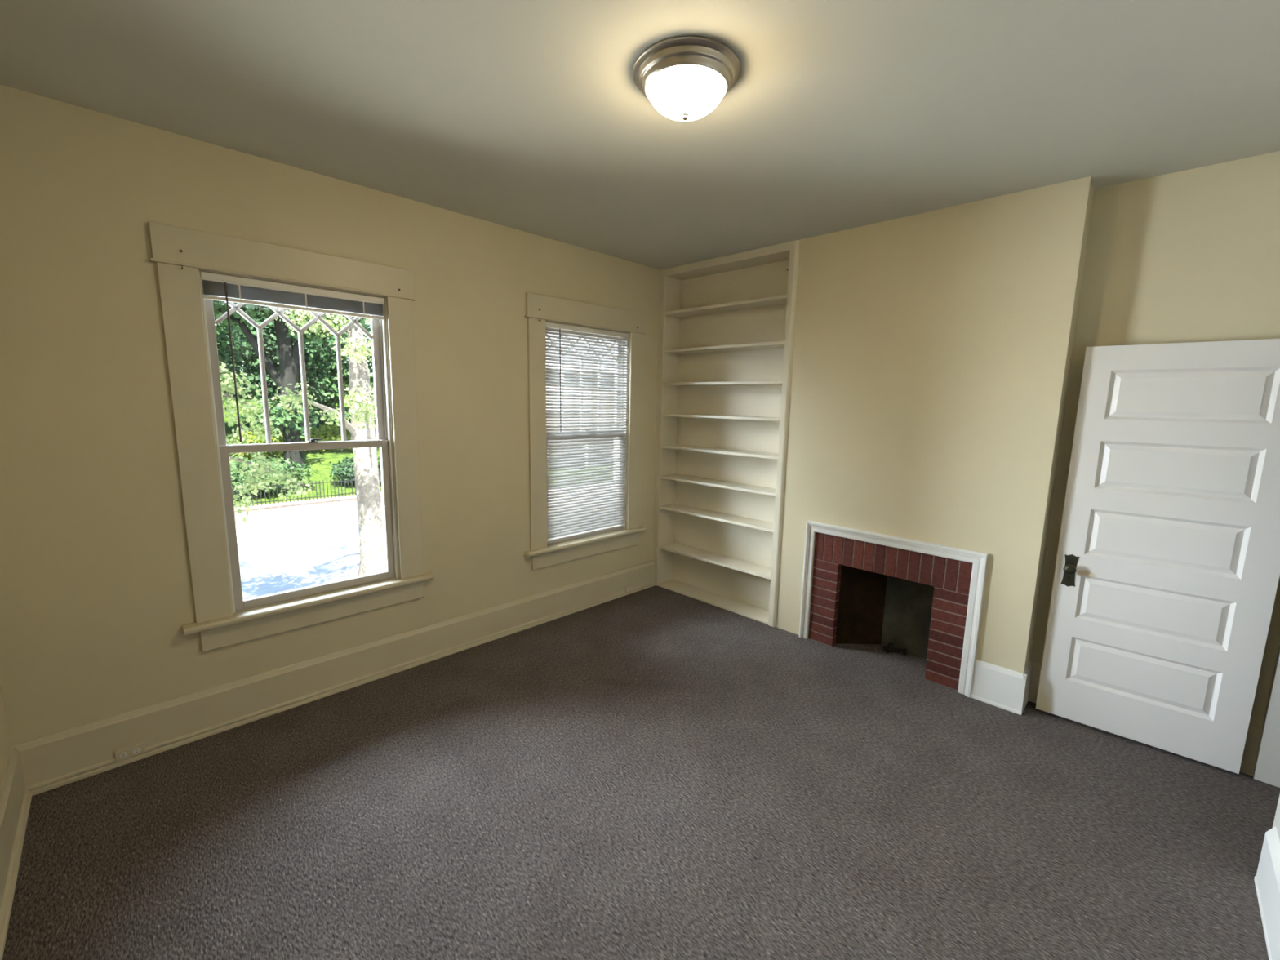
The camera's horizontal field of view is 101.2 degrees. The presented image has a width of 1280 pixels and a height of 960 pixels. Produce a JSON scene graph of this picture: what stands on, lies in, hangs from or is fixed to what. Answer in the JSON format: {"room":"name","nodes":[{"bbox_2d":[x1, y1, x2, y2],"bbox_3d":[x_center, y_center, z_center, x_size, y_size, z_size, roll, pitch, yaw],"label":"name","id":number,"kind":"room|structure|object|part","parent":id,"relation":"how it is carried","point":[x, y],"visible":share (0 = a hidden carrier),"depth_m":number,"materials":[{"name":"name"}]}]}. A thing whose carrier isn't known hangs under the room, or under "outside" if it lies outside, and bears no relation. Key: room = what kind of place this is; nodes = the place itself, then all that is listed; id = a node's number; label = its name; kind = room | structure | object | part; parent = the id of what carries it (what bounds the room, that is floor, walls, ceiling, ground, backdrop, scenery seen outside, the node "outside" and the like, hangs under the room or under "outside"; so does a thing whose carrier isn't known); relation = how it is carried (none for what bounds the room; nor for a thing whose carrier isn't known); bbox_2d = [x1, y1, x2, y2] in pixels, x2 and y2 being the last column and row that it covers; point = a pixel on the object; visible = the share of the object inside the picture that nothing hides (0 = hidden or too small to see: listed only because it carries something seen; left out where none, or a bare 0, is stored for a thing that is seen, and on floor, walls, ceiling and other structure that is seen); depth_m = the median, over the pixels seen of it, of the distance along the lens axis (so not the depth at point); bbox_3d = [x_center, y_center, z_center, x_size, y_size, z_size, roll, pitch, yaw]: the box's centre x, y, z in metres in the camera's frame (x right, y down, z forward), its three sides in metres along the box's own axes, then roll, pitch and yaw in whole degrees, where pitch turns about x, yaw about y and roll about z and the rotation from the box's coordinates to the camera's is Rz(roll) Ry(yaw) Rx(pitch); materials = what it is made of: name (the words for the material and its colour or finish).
{"room":"empty living room","nodes":[
{"label":"empty living room","id":0,"kind":"room"},
{"bbox_2d":[0,677,12,788],"bbox_3d":[-0.892,0.239,0.204,5.000,2.830,0.200,9,12,44],"label":"wall","id":1,"kind":"structure","parent":0,"point":[6,744],"depth_m":2.09,"materials":[{"name":"beige paint"}]},
{"bbox_2d":[0,745,31,959],"bbox_3d":[-1.297,1.435,0.931,3.695,0.234,0.034,9,12,44],"label":"baseboard","id":2,"kind":"structure","parent":1,"relation":"attached to","point":[15,798],"depth_m":1.92,"materials":[{"name":"beige paint"}]},
{"bbox_2d":[0,84,660,745],"bbox_3d":[-1.031,-0.281,3.688,0.170,2.830,4.995,9,12,44],"label":"wall","id":3,"kind":"structure","parent":0,"point":[96,596],"depth_m":2.39,"materials":[{"name":"beige paint"}]},
{"bbox_2d":[114,742,145,762],"bbox_3d":[-2.360,1.261,2.434,0.019,0.052,0.100,9,12,44],"label":"wall outlet","id":4,"kind":"object","parent":3,"relation":"attached to","point":[137,749],"visible":1,"depth_m":2.43,"materials":[{"name":"beige paint"}]},
{"bbox_2d":[119,751,128,758],"bbox_3d":[-2.371,1.264,2.413,0.003,0.027,0.027,9,12,44],"label":"socket","id":5,"kind":"object","parent":4,"relation":"attached to","point":[122,754],"depth_m":2.41,"materials":[{"name":"white plastic"}]},
{"bbox_2d":[133,747,141,754],"bbox_3d":[-2.340,1.260,2.444,0.003,0.027,0.027,9,12,44],"label":"socket","id":6,"kind":"object","parent":4,"relation":"attached to","point":[135,750],"depth_m":2.44,"materials":[{"name":"white plastic"}]},
{"bbox_2d":[148,221,434,652],"bbox_3d":[-1.833,-0.200,2.902,0.328,1.993,1.209,9,12,44],"label":"window","id":7,"kind":"structure","parent":3,"relation":"in","point":[223,618],"depth_m":2.69,"materials":[{"name":"beige paint"}]},
{"bbox_3d":[-2.098,-0.137,2.489,0.022,1.676,0.140,9,12,44],"label":"casing","id":8,"kind":"part","parent":7,"relation":"part of","materials":[{"name":"beige paint"}]},
{"bbox_3d":[-1.735,-1.097,2.693,0.026,0.153,1.136,9,12,44],"label":"head casing","id":9,"kind":"part","parent":7,"relation":"part of","materials":[{"name":"beige paint"}]},
{"bbox_2d":[200,271,384,442],"bbox_3d":[-1.761,-0.612,2.781,0.044,0.795,0.808,9,12,44],"label":"window blind","id":10,"kind":"object","parent":7,"relation":"attached to","point":[215,285],"visible":1,"depth_m":2.67,"materials":[{"name":"white plastic"}]},
{"bbox_3d":[-1.938,-0.902,2.546,0.001,0.086,0.006,9,12,44],"label":"ladder cord","id":11,"kind":"part","parent":10,"relation":"part of","materials":[{"name":"white fabric"}]},
{"bbox_3d":[-1.761,-0.894,2.745,0.022,0.015,0.808,9,12,44],"label":"rail","id":12,"kind":"part","parent":10,"relation":"part of","materials":[{"name":"white plastic"}]},
{"bbox_3d":[-1.741,-0.927,2.742,0.001,0.086,0.006,9,12,44],"label":"ladder cord","id":13,"kind":"part","parent":10,"relation":"part of","materials":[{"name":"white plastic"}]},
{"bbox_3d":[-1.544,-0.953,2.938,0.001,0.086,0.006,9,12,44],"label":"ladder cord","id":14,"kind":"part","parent":10,"relation":"part of","materials":[{"name":"white fabric"}]},
{"bbox_3d":[-1.824,-0.594,2.847,0.029,0.855,0.816,9,12,44],"label":"sash","id":15,"kind":"part","parent":7,"relation":"part of","materials":[{"name":"paint"}]},
{"bbox_3d":[-1.810,0.217,2.938,0.034,0.855,0.816,9,12,44],"label":"sash","id":16,"kind":"part","parent":7,"relation":"part of","materials":[{"name":"paint"}]},
{"bbox_3d":[-1.412,-0.225,3.172,0.022,1.676,0.140,9,12,44],"label":"casing","id":17,"kind":"part","parent":7,"relation":"part of","materials":[{"name":"beige paint"}]},
{"bbox_2d":[13,560,655,795],"bbox_3d":[-1.231,1.046,3.562,0.034,0.234,3.895,9,12,44],"label":"baseboard","id":18,"kind":"structure","parent":3,"relation":"attached to","point":[63,757],"depth_m":2.86,"materials":[{"name":"beige paint"}]},
{"bbox_2d":[524,292,646,569],"bbox_3d":[-0.474,-0.374,4.255,0.328,1.993,1.232,9,12,44],"label":"window","id":19,"kind":"structure","parent":3,"relation":"in","point":[540,308],"depth_m":4.08,"materials":[{"name":"beige paint"}]},
{"bbox_3d":[-0.747,-0.311,3.834,0.022,1.676,0.140,9,12,44],"label":"casing","id":20,"kind":"part","parent":19,"relation":"part of","materials":[{"name":"beige paint"}]},
{"bbox_3d":[-0.465,-0.768,4.200,0.029,0.855,0.839,9,12,44],"label":"sash","id":21,"kind":"part","parent":19,"relation":"part of","materials":[{"name":"paint"}]},
{"bbox_3d":[-0.451,0.042,4.290,0.034,0.855,0.839,9,12,44],"label":"sash","id":22,"kind":"part","parent":19,"relation":"part of","materials":[{"name":"paint"}]},
{"bbox_3d":[-0.377,-1.272,4.046,0.026,0.153,1.159,9,12,44],"label":"head casing","id":23,"kind":"part","parent":19,"relation":"part of","materials":[{"name":"beige paint"}]},
{"bbox_2d":[545,321,628,542],"bbox_3d":[-0.410,-0.370,4.196,0.044,1.636,0.831,9,12,44],"label":"window blind","id":24,"kind":"object","parent":19,"relation":"attached to","point":[558,526],"visible":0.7,"depth_m":4.18,"materials":[{"name":"white plastic"}]},
{"bbox_3d":[-0.614,-0.334,4.007,0.026,1.588,0.001,9,12,44],"label":"ladder cord","id":25,"kind":"part","parent":24,"relation":"part of","materials":[{"name":"white fabric"}]},
{"bbox_3d":[-0.432,0.432,4.321,0.020,0.012,0.831,9,12,44],"label":"rail","id":26,"kind":"part","parent":24,"relation":"part of","materials":[{"name":"white plastic"}]},
{"bbox_3d":[-0.388,-0.363,4.232,0.026,1.588,0.001,9,12,44],"label":"ladder cord","id":27,"kind":"part","parent":24,"relation":"part of","materials":[{"name":"white fabric"}]},
{"bbox_3d":[-0.211,-0.386,4.408,0.026,1.588,0.001,9,12,44],"label":"ladder cord","id":28,"kind":"part","parent":24,"relation":"part of","materials":[{"name":"white fabric"}]},
{"bbox_3d":[-0.045,-0.401,4.533,0.022,1.676,0.140,9,12,44],"label":"casing","id":29,"kind":"part","parent":19,"relation":"part of","materials":[{"name":"beige paint"}]},
{"bbox_2d":[624,584,634,592],"bbox_3d":[-0.093,0.972,4.691,0.019,0.052,0.100,9,12,44],"label":"wall outlet","id":30,"kind":"object","parent":3,"relation":"attached to","point":[628,588],"visible":1,"depth_m":4.68,"materials":[{"name":"beige paint"}]},
{"bbox_2d":[240,515,609,599],"bbox_3d":[1.891,2.574,17.627,14.430,0.200,100.000,9,12,44],"label":"sidewalk","id":31,"kind":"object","parent":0,"point":[258,584],"depth_m":14.68,"materials":[{"name":"concrete"}]},
{"bbox_2d":[218,362,311,522],"bbox_3d":[-8.373,-1.539,7.922,6.928,10.390,7.693,9,12,44],"label":"maple tree","id":32,"kind":"object","parent":31,"relation":"on","point":[261,483],"visible":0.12,"depth_m":11.18,"materials":[{"name":"green plant"}]},
{"bbox_2d":[271,304,386,576],"bbox_3d":[-6.896,-2.163,14.612,4.972,9.785,5.137,-3,9,-27],"label":"street tree","id":33,"kind":"object","parent":31,"relation":"on","point":[362,427],"visible":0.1,"depth_m":14.04,"materials":[{"name":"grey plant"}]},
{"bbox_3d":[-6.856,-4.237,14.304,4.971,5.590,5.137,-3,9,-27],"label":"crown","id":34,"kind":"part","parent":33,"relation":"part of","materials":[{"name":"green plant"}]},
{"bbox_2d":[0,0,1279,270],"bbox_3d":[0.768,-1.447,1.731,5.170,0.120,4.995,9,12,44],"label":"ceiling","id":35,"kind":"structure","parent":0,"point":[528,116],"depth_m":1.96,"materials":[{"name":"paint"}]},
{"bbox_2d":[632,36,741,120],"bbox_3d":[0.159,-1.335,1.830,0.372,0.152,0.372,9,12,44],"label":"ceiling light","id":36,"kind":"object","parent":35,"relation":"attached to","point":[684,78],"visible":1,"depth_m":1.73,"materials":[{"name":"white glass"}]},
{"bbox_3d":[0.159,-1.319,1.832,0.269,0.082,0.269,9,12,44],"label":"lamp shade","id":37,"kind":"part","parent":36,"relation":"part of","materials":[{"name":"white glass"}]},
{"bbox_2d":[2,585,1279,959],"bbox_3d":[0.665,1.463,2.209,5.300,0.120,4.995,9,12,44],"label":"floor","id":38,"kind":"structure","parent":0,"point":[655,772],"depth_m":2.13,"materials":[{"name":"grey carpet"}]},
{"bbox_2d":[653,240,799,626],"bbox_3d":[0.720,-0.352,4.401,1.300,2.828,0.323,9,12,44],"label":"bookcase","id":39,"kind":"object","parent":38,"relation":"on","point":[726,322],"visible":0.8,"depth_m":4.43,"materials":[{"name":"beige paint"}]},
{"bbox_3d":[0.250,-0.421,4.805,0.056,2.828,0.207,9,12,44],"label":"panel","id":40,"kind":"part","parent":39,"relation":"part of","materials":[{"name":"beige paint"}]},
{"bbox_3d":[0.660,1.042,4.578,1.184,0.016,0.211,9,12,44],"label":"board","id":41,"kind":"part","parent":39,"relation":"part of","materials":[{"name":"beige paint"}]},
{"bbox_3d":[0.668,0.682,4.526,1.183,0.022,0.206,9,12,44],"label":"shelf","id":42,"kind":"part","parent":39,"relation":"part of","materials":[{"name":"beige paint"}]},
{"bbox_3d":[0.676,0.311,4.471,1.183,0.022,0.206,9,12,44],"label":"shelf","id":43,"kind":"part","parent":39,"relation":"part of","materials":[{"name":"beige paint"}]},
{"bbox_3d":[0.681,0.034,4.430,1.183,0.022,0.206,9,12,44],"label":"shelf","id":44,"kind":"part","parent":39,"relation":"part of","materials":[{"name":"beige paint"}]},
{"bbox_3d":[0.686,-0.241,4.389,1.183,0.022,0.206,9,12,44],"label":"shelf","id":45,"kind":"part","parent":39,"relation":"part of","materials":[{"name":"beige paint"}]},
{"bbox_3d":[0.692,-0.522,4.347,1.183,0.022,0.206,9,12,44],"label":"shelf","id":46,"kind":"part","parent":39,"relation":"part of","materials":[{"name":"beige paint"}]},
{"bbox_3d":[0.697,-0.790,4.307,1.183,0.022,0.206,9,12,44],"label":"shelf","id":47,"kind":"part","parent":39,"relation":"part of","materials":[{"name":"beige paint"}]},
{"bbox_3d":[0.703,-1.069,4.266,1.183,0.022,0.206,9,12,44],"label":"shelf","id":48,"kind":"part","parent":39,"relation":"part of","materials":[{"name":"beige paint"}]},
{"bbox_3d":[0.709,-1.386,4.219,1.183,0.022,0.206,9,12,44],"label":"shelf","id":49,"kind":"part","parent":39,"relation":"part of","materials":[{"name":"beige paint"}]},
{"bbox_2d":[798,520,988,697],"bbox_3d":[1.695,0.570,3.525,1.110,1.300,0.330,9,12,44],"label":"fireplace","id":50,"kind":"object","parent":38,"relation":"on","point":[923,598],"visible":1,"depth_m":3.58,"materials":[{"name":"red brick"}]},
{"bbox_2d":[882,642,906,655],"bbox_3d":[1.775,1.171,3.656,0.154,0.076,0.038,3,9,12],"label":"gas valve","id":51,"kind":"object","parent":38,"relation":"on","point":[887,648],"visible":1,"depth_m":3.65,"materials":[{"name":"black metal"}]},
{"bbox_2d":[776,176,1094,673],"bbox_3d":[1.833,-0.201,3.523,1.555,2.830,0.600,9,12,44],"label":"wall","id":52,"kind":"structure","parent":0,"point":[932,351],"depth_m":3.08,"materials":[{"name":"beige paint"}]},
{"bbox_2d":[970,659,1262,776],"bbox_3d":[2.441,1.231,2.800,1.127,0.234,0.231,9,12,44],"label":"baseboard","id":53,"kind":"structure","parent":52,"relation":"attached to","point":[1004,688],"depth_m":3.01,"materials":[{"name":"white paint"}]},
{"bbox_2d":[1030,151,1279,728],"bbox_3d":[2.734,-0.045,2.591,1.055,2.830,0.120,9,12,44],"label":"wall","id":54,"kind":"structure","parent":0,"point":[1190,255],"depth_m":2.52,"materials":[{"name":"beige paint"}]},
{"bbox_2d":[1253,644,1279,840],"bbox_3d":[1.534,0.194,0.822,0.175,2.830,4.102,9,12,44],"label":"wall","id":55,"kind":"structure","parent":0,"point":[1267,766],"depth_m":2.42,"materials":[{"name":"white paint"}]},
{"bbox_2d":[1035,338,1279,773],"bbox_3d":[2.552,0.353,2.582,0.774,2.006,0.092,9,11,41],"label":"door","id":56,"kind":"structure","parent":55,"relation":"in","point":[1166,575],"depth_m":2.57,"materials":[{"name":"white paint"}]},
{"bbox_3d":[2.295,0.476,2.805,0.054,0.054,0.053,9,11,41],"label":"knob","id":57,"kind":"part","parent":56,"relation":"part of","materials":[{"name":"brown metal"}]},
{"bbox_2d":[1253,826,1279,959],"bbox_3d":[1.132,1.506,0.776,0.023,0.234,3.233,9,12,44],"label":"baseboard","id":58,"kind":"structure","parent":55,"relation":"attached to","point":[1267,879],"depth_m":1.77,"materials":[{"name":"white paint"}]},
{"label":"outside","id":59,"kind":"structure","parent":0,"visible":0},
{"bbox_2d":[222,370,613,506],"bbox_3d":[-36.092,-6.794,47.455,67.700,8.500,130.000,9,12,44],"label":"hill","id":60,"kind":"structure","parent":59,"point":[320,460],"depth_m":26.38,"materials":[{"name":"green plant"}]},
{"bbox_2d":[214,311,244,410],"bbox_3d":[-24.585,-6.317,27.414,6.126,8.888,6.892,5,9,26],"label":"tree","id":61,"kind":"object","parent":60,"relation":"on","point":[222,357],"visible":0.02,"depth_m":28.50,"materials":[{"name":"green plant"}]},
{"bbox_2d":[216,301,263,399],"bbox_3d":[-38.739,-14.931,46.058,19.915,16.946,11.173,-5,10,-35],"label":"tree","id":62,"kind":"object","parent":60,"relation":"on","point":[238,371],"visible":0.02,"depth_m":46.79,"materials":[{"name":"green plant"}]},
{"bbox_2d":[228,431,283,461],"bbox_3d":[-19.290,-1.640,26.379,2.078,1.811,2.778,9,12,44],"label":"shrub","id":63,"kind":"object","parent":60,"relation":"on","point":[268,454],"visible":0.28,"depth_m":26.14,"materials":[{"name":"green plant"}]},
{"bbox_2d":[229,455,318,497],"bbox_3d":[-16.316,-0.089,21.948,2.041,1.920,5.100,9,12,44],"label":"shrub","id":64,"kind":"object","parent":60,"relation":"on","point":[237,476],"visible":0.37,"depth_m":22.24,"materials":[{"name":"green plant"}]},
{"bbox_2d":[231,305,336,407],"bbox_3d":[-23.321,-7.801,34.868,6.000,8.683,6.093,-5,10,-35],"label":"tree","id":65,"kind":"object","parent":60,"relation":"on","point":[314,353],"visible":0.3,"depth_m":33.52,"materials":[{"name":"green plant"}]},
{"bbox_2d":[212,295,371,470],"bbox_3d":[-17.570,-6.747,25.006,7.369,12.916,10.115,7,10,35],"label":"tree","id":66,"kind":"object","parent":60,"relation":"on","point":[292,426],"visible":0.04,"depth_m":24.93,"materials":[{"name":"green plant"}]},
{"bbox_2d":[240,408,376,432],"bbox_3d":[-19.684,-3.563,32.857,1.876,1.832,8.657,9,12,44],"label":"hedge","id":67,"kind":"object","parent":60,"relation":"on","point":[320,422],"visible":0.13,"depth_m":32.35,"materials":[{"name":"green plant"}]},
{"bbox_2d":[234,492,382,525],"bbox_3d":[-25.147,2.625,11.346,0.410,0.700,53.000,9,12,44],"label":"wall","id":68,"kind":"structure","parent":60,"relation":"on","point":[296,509],"depth_m":21.93,"materials":[{"name":"white concrete"}]},
{"bbox_2d":[232,477,382,506],"bbox_3d":[-13.841,0.435,22.471,0.040,0.800,21.012,9,12,44],"label":"iron fence","id":69,"kind":"object","parent":68,"relation":"on","point":[348,480],"visible":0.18,"depth_m":22.28,"materials":[{"name":"black metal"}]},
{"bbox_3d":[-13.831,0.143,22.431,0.040,0.030,21.000,9,12,44],"label":"rail","id":70,"kind":"part","parent":69,"relation":"part of","materials":[{"name":"black metal"}]},
{"bbox_3d":[-13.843,0.717,22.517,0.040,0.030,21.000,9,12,44],"label":"rail","id":71,"kind":"part","parent":69,"relation":"part of","materials":[{"name":"black metal"}]},
{"bbox_2d":[274,325,349,413],"bbox_3d":[-25.711,-9.761,41.423,6.584,9.743,6.358,-4,10,-30],"label":"tree","id":72,"kind":"object","parent":60,"relation":"on","point":[330,397],"visible":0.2,"depth_m":41.03,"materials":[{"name":"green plant"}]},
{"bbox_2d":[301,424,352,453],"bbox_3d":[-17.328,-2.237,29.749,2.371,1.864,4.409,9,12,44],"label":"shrub","id":73,"kind":"object","parent":60,"relation":"on","point":[334,433],"visible":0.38,"depth_m":29.02,"materials":[{"name":"green plant"}]},
{"bbox_2d":[327,456,381,485],"bbox_3d":[-13.287,-0.416,25.268,2.747,1.706,2.076,-2,9,-19],"label":"shrub","id":74,"kind":"object","parent":60,"relation":"on","point":[346,470],"visible":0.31,"depth_m":24.49,"materials":[{"name":"green plant"}]},
{"bbox_2d":[363,320,374,406],"bbox_3d":[-16.860,-8.081,37.736,5.521,9.045,5.442,9,12,44],"label":"tree","id":75,"kind":"object","parent":60,"relation":"on","point":[369,362],"visible":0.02,"depth_m":36.59,"materials":[{"name":"green plant"}]},
{"bbox_2d":[545,333,615,468],"bbox_3d":[-5.730,-5.730,38.158,10.900,9.900,11.200,9,12,44],"label":"house","id":76,"kind":"structure","parent":60,"relation":"on","point":[548,334],"depth_m":34.49,"materials":[{"name":"beige"}]},
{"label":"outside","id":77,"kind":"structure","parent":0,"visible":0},
{"bbox_2d":[235,482,613,572],"bbox_3d":[-5.893,1.326,25.284,7.250,0.120,100.000,9,12,44],"label":"street","id":78,"kind":"structure","parent":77,"point":[260,545],"depth_m":18.68,"materials":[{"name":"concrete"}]},
{"bbox_2d":[240,511,597,574],"bbox_3d":[-3.271,1.710,22.701,0.150,0.220,100.000,9,12,44],"label":"kerb","id":79,"kind":"object","parent":78,"relation":"on","point":[358,553],"depth_m":15.71,"materials":[{"name":"concrete"}]}
]}

